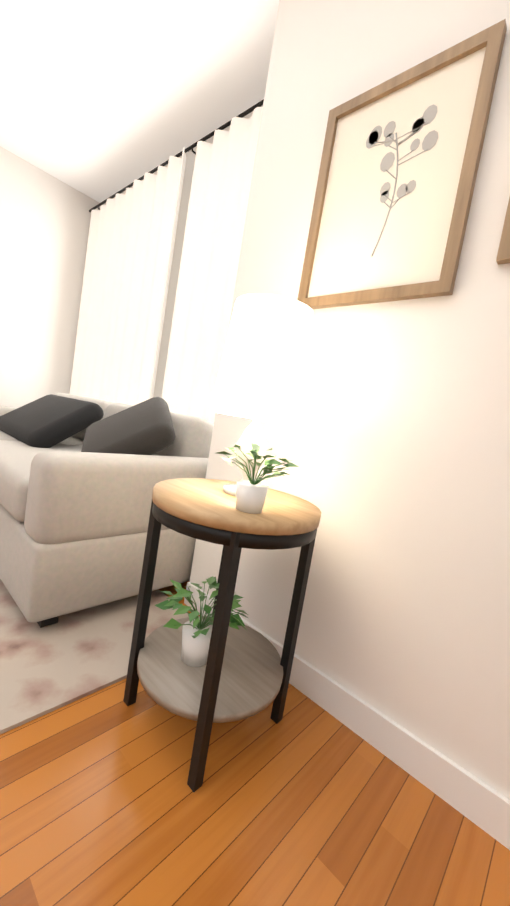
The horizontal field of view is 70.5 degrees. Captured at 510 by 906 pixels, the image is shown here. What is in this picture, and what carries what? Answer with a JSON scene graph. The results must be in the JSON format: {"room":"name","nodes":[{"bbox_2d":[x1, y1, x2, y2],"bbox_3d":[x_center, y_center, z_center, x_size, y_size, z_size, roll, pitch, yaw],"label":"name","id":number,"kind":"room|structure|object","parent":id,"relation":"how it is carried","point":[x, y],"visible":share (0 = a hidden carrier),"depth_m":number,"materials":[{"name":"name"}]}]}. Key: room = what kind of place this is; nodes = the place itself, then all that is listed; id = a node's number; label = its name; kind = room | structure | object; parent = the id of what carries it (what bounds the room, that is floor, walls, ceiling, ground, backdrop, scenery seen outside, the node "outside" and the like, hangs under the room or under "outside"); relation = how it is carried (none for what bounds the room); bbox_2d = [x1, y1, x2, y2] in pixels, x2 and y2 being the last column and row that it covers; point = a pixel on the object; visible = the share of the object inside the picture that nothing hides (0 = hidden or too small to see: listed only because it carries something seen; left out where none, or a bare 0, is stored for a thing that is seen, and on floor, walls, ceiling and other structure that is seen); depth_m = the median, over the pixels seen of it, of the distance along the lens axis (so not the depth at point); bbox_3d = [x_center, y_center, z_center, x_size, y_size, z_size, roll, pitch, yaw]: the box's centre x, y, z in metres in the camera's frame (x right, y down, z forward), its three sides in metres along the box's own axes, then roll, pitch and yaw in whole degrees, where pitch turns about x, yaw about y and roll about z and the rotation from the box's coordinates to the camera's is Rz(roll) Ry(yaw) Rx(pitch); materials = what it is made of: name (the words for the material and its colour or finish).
{"room":"living room","nodes":[
{"label":"living room","id":0,"kind":"room"},
{"bbox_2d":[0,146,99,407],"bbox_3d":[-3.591,-1.178,1.156,0.100,2.440,5.950,14,6,42],"label":"wall","id":1,"kind":"structure","parent":0,"point":[45,217],"depth_m":3.00,"materials":[{"name":"white paint"}]},
{"bbox_2d":[0,0,278,202],"bbox_3d":[-1.121,-1.871,-0.946,6.235,0.080,6.050,14,6,42],"label":"ceiling","id":2,"kind":"structure","parent":0,"point":[101,101],"depth_m":1.93,"materials":[{"name":"white paint"}]},
{"bbox_2d":[103,111,252,397],"bbox_3d":[-0.666,-0.817,2.579,2.600,2.440,0.100,14,6,42],"label":"wall","id":3,"kind":"structure","parent":0,"point":[176,257],"depth_m":2.42,"materials":[{"name":"white paint"}]},
{"bbox_2d":[70,99,263,422],"bbox_3d":[-0.694,-0.770,2.436,2.525,2.303,0.142,14,6,42],"label":"curtain","id":4,"kind":"object","parent":3,"relation":"attached to","point":[130,249],"visible":0.52,"depth_m":2.29,"materials":[{"name":"white fabric"}]},
{"bbox_2d":[0,581,509,905],"bbox_3d":[-2.269,0.411,-0.060,4.200,0.050,6.050,14,6,42],"label":"floor","id":5,"kind":"structure","parent":0,"point":[305,801],"depth_m":0.68,"materials":[{"name":"orange wood"}]},
{"bbox_2d":[0,579,188,733],"bbox_3d":[-1.317,0.399,1.555,2.240,0.010,1.120,14,6,42],"label":"rug","id":6,"kind":"object","parent":5,"relation":"on","point":[68,658],"visible":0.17,"depth_m":1.02,"materials":[{"name":"beige carpet"}]},
{"bbox_2d":[0,392,213,627],"bbox_3d":[-1.098,-0.007,2.049,2.180,0.774,0.890,14,6,42],"label":"sofa","id":7,"kind":"object","parent":6,"relation":"on","point":[80,477],"visible":0.75,"depth_m":1.21,"materials":[{"name":"beige fabric"}]},
{"bbox_2d":[123,478,320,791],"bbox_3d":[-0.085,0.380,0.896,0.400,0.560,0.400,14,6,42],"label":"side table","id":8,"kind":"object","parent":5,"relation":"on","point":[242,673],"visible":0.77,"depth_m":0.80,"materials":[{"name":"brown wood"}]},
{"bbox_2d":[154,576,247,666],"bbox_3d":[-0.127,0.415,0.883,0.219,0.182,0.218,14,6,42],"label":"potted plant","id":9,"kind":"object","parent":8,"relation":"on","point":[196,634],"visible":0.83,"depth_m":0.86,"materials":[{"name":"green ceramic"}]},
{"bbox_2d":[217,440,298,513],"bbox_3d":[-0.003,0.045,0.753,0.158,0.149,0.155,14,6,42],"label":"potted plant","id":10,"kind":"object","parent":8,"relation":"on","point":[251,494],"visible":1,"depth_m":0.73,"materials":[{"name":"white ceramic"}]},
{"bbox_2d":[209,294,312,495],"bbox_3d":[0.010,-0.124,0.896,0.236,0.460,0.236,14,6,42],"label":"table lamp","id":11,"kind":"object","parent":8,"relation":"on","point":[263,371],"visible":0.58,"depth_m":0.80,"materials":[{"name":"white fabric"}]},
{"bbox_2d":[189,0,509,799],"bbox_3d":[0.713,-0.453,0.999,1.630,2.440,0.580,14,6,42],"label":"wall","id":12,"kind":"structure","parent":0,"point":[397,448],"depth_m":0.91,"materials":[{"name":"white paint"}]},
{"bbox_2d":[184,582,509,849],"bbox_3d":[0.325,0.691,0.877,1.626,0.085,0.012,14,6,42],"label":"baseboard","id":13,"kind":"structure","parent":12,"relation":"attached to","point":[482,805],"depth_m":0.84,"materials":[{"name":"white"}]},
{"bbox_2d":[297,19,506,308],"bbox_3d":[0.336,-0.682,0.943,0.433,0.568,0.022,14,6,42],"label":"picture frame","id":14,"kind":"object","parent":12,"relation":"attached to","point":[399,163],"visible":0.94,"depth_m":0.91,"materials":[{"name":"brown wood"}]},
{"bbox_2d":[496,197,509,264],"bbox_3d":[0.715,-0.642,0.602,0.426,0.560,0.022,14,6,42],"label":"picture frame","id":15,"kind":"object","parent":12,"relation":"attached to","point":[503,255],"visible":1,"depth_m":0.75,"materials":[{"name":"brown wood"}]}
]}

